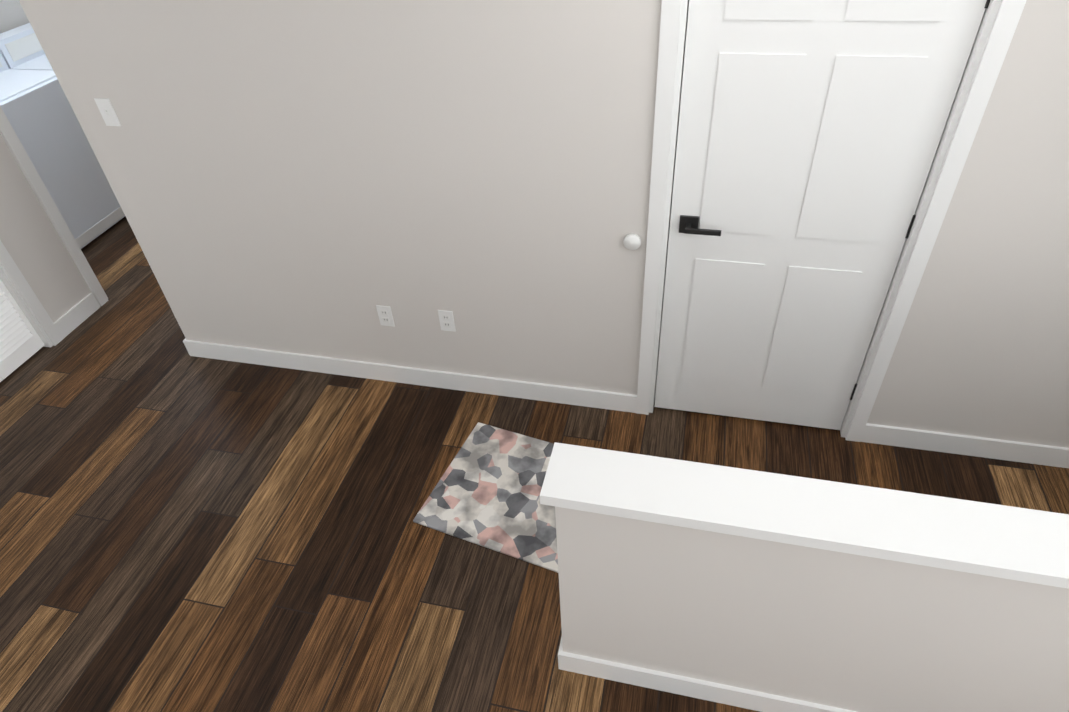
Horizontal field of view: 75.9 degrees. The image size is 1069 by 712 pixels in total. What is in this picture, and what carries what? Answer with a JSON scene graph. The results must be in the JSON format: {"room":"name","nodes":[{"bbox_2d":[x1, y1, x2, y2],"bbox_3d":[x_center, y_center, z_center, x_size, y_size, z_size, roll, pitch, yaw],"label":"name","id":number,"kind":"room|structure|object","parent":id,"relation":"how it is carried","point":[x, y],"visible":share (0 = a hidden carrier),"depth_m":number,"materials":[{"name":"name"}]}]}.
{"room":"hallway","nodes":[
{"label":"hallway","id":0,"kind":"room"},
{"bbox_2d":[0,0,29,33],"bbox_3d":[-3.729,-2.252,4.586,0.120,2.520,2.860,7,42,12],"label":"wall","id":1,"kind":"structure","parent":0,"point":[12,14],"depth_m":4.74,"materials":[{"name":"white paint"}]},
{"bbox_2d":[0,134,91,321],"bbox_3d":[-2.656,-1.574,3.709,0.120,2.520,4.520,7,42,12],"label":"wall","id":2,"kind":"structure","parent":0,"point":[34,245],"depth_m":3.71,"materials":[{"name":"white paint"}]},
{"bbox_2d":[0,279,43,381],"bbox_3d":[-2.958,-0.467,2.767,0.070,2.066,1.184,7,42,12],"label":"bifold closet door","id":3,"kind":"structure","parent":2,"relation":"in","point":[21,342],"depth_m":3.69,"materials":[{"name":"white wood"}]},
{"bbox_2d":[0,240,63,346],"bbox_3d":[-2.977,-0.494,2.748,0.136,2.165,1.350,7,42,12],"label":"door frame","id":4,"kind":"structure","parent":2,"relation":"attached to","point":[20,290],"depth_m":3.70,"materials":[{"name":"white wood"}]},
{"bbox_2d":[0,106,108,305],"bbox_3d":[-2.542,-1.699,4.138,0.136,2.140,1.800,7,42,12],"label":"trim","id":5,"kind":"structure","parent":2,"relation":"attached to","point":[26,166],"depth_m":3.76,"materials":[{"name":"white wood"}]},
{"bbox_2d":[54,293,99,337],"bbox_3d":[-2.675,-0.239,4.011,0.014,0.105,0.305,7,42,12],"label":"baseboard","id":6,"kind":"structure","parent":2,"relation":"attached to","point":[88,305],"depth_m":4.00,"materials":[{"name":"white wood"}]},
{"bbox_2d":[0,216,1068,711],"bbox_3d":[-1.707,0.645,3.029,10.340,0.060,8.170,7,42,12],"label":"floor","id":7,"kind":"structure","parent":0,"point":[182,528],"depth_m":2.85,"materials":[{"name":"wood"}]},
{"bbox_2d":[0,23,52,70],"bbox_3d":[-3.199,-1.806,5.061,0.690,1.170,0.685,7,42,12],"label":"dryer","id":8,"kind":"object","parent":7,"relation":"on","point":[21,48],"visible":0.04,"depth_m":4.63,"materials":[{"name":"white"}]},
{"bbox_2d":[0,53,124,248],"bbox_3d":[-3.373,-1.358,4.553,0.663,1.170,0.685,7,42,12],"label":"washer","id":9,"kind":"object","parent":7,"relation":"on","point":[36,107],"visible":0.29,"depth_m":4.44,"materials":[{"name":"white"}]},
{"bbox_2d":[413,422,557,572],"bbox_3d":[0.028,0.599,2.888,0.900,0.012,0.600,14,44,19],"label":"rug","id":10,"kind":"object","parent":7,"relation":"on","point":[486,491],"visible":0.44,"depth_m":2.89,"materials":[{"name":"multicoloured fabric"}]},
{"bbox_2d":[19,0,1068,447],"bbox_3d":[0.719,-0.700,2.418,5.430,2.520,0.120,7,42,12],"label":"wall","id":11,"kind":"structure","parent":0,"point":[323,178],"depth_m":2.66,"materials":[{"name":"white paint"}]},
{"bbox_2d":[94,98,120,125],"bbox_3d":[-1.770,-1.007,2.838,0.070,0.115,0.015,7,42,12],"label":"light switch","id":12,"kind":"object","parent":11,"relation":"attached to","point":[107,111],"visible":1,"depth_m":2.84,"materials":[{"name":"white plastic"}]},
{"bbox_2d":[376,305,394,326],"bbox_3d":[-0.702,-0.188,3.227,0.070,0.115,0.008,7,42,12],"label":"electrical outlet","id":13,"kind":"object","parent":11,"relation":"attached to","point":[385,315],"visible":1,"depth_m":3.22,"materials":[{"name":"white plastic"}]},
{"bbox_2d":[183,338,636,412],"bbox_3d":[-0.703,0.090,3.468,2.434,0.105,0.014,7,42,12],"label":"baseboard","id":14,"kind":"structure","parent":11,"relation":"attached to","point":[624,402],"depth_m":3.43,"materials":[{"name":"white wood"}]},
{"bbox_2d":[438,310,455,331],"bbox_3d":[-0.404,-0.161,3.157,0.070,0.115,0.008,7,42,12],"label":"electrical outlet","id":15,"kind":"object","parent":11,"relation":"attached to","point":[446,320],"visible":1,"depth_m":3.15,"materials":[{"name":"white plastic"}]},
{"bbox_2d":[623,233,640,249],"bbox_3d":[0.378,-0.440,2.657,0.068,0.068,0.021,7,42,12],"label":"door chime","id":16,"kind":"object","parent":11,"relation":"attached to","point":[631,241],"visible":1,"depth_m":2.65,"materials":[{"name":"white plastic"}]},
{"bbox_2d":[654,0,989,429],"bbox_3d":[0.917,-0.490,2.488,0.832,2.066,0.100,7,42,12],"label":"front door","id":17,"kind":"structure","parent":11,"relation":"in","point":[810,132],"depth_m":2.40,"materials":[{"name":"white wood"}]},
{"bbox_2d":[636,0,1026,441],"bbox_3d":[0.920,-0.536,2.489,0.988,2.158,0.136,7,42,12],"label":"door frame","id":18,"kind":"structure","parent":11,"relation":"attached to","point":[995,34],"depth_m":2.36,"materials":[{"name":"white wood"}]},
{"bbox_2d":[860,423,1068,467],"bbox_3d":[2.423,0.448,2.800,2.022,0.105,0.014,7,42,12],"label":"baseboard","id":19,"kind":"structure","parent":11,"relation":"attached to","point":[1031,453],"depth_m":2.92,"materials":[{"name":"white wood"}]},
{"bbox_2d":[540,442,1068,711],"bbox_3d":[1.583,0.829,1.760,3.137,0.965,0.180,7,42,12],"label":"wall","id":20,"kind":"structure","parent":0,"point":[856,598],"depth_m":1.75,"materials":[{"name":"white paint"}]},
{"bbox_2d":[558,641,855,711],"bbox_3d":[1.597,1.199,1.989,3.121,0.105,0.014,7,42,12],"label":"baseboard","id":21,"kind":"structure","parent":20,"relation":"attached to","point":[614,671],"depth_m":2.21,"materials":[{"name":"white wood"}]}
]}

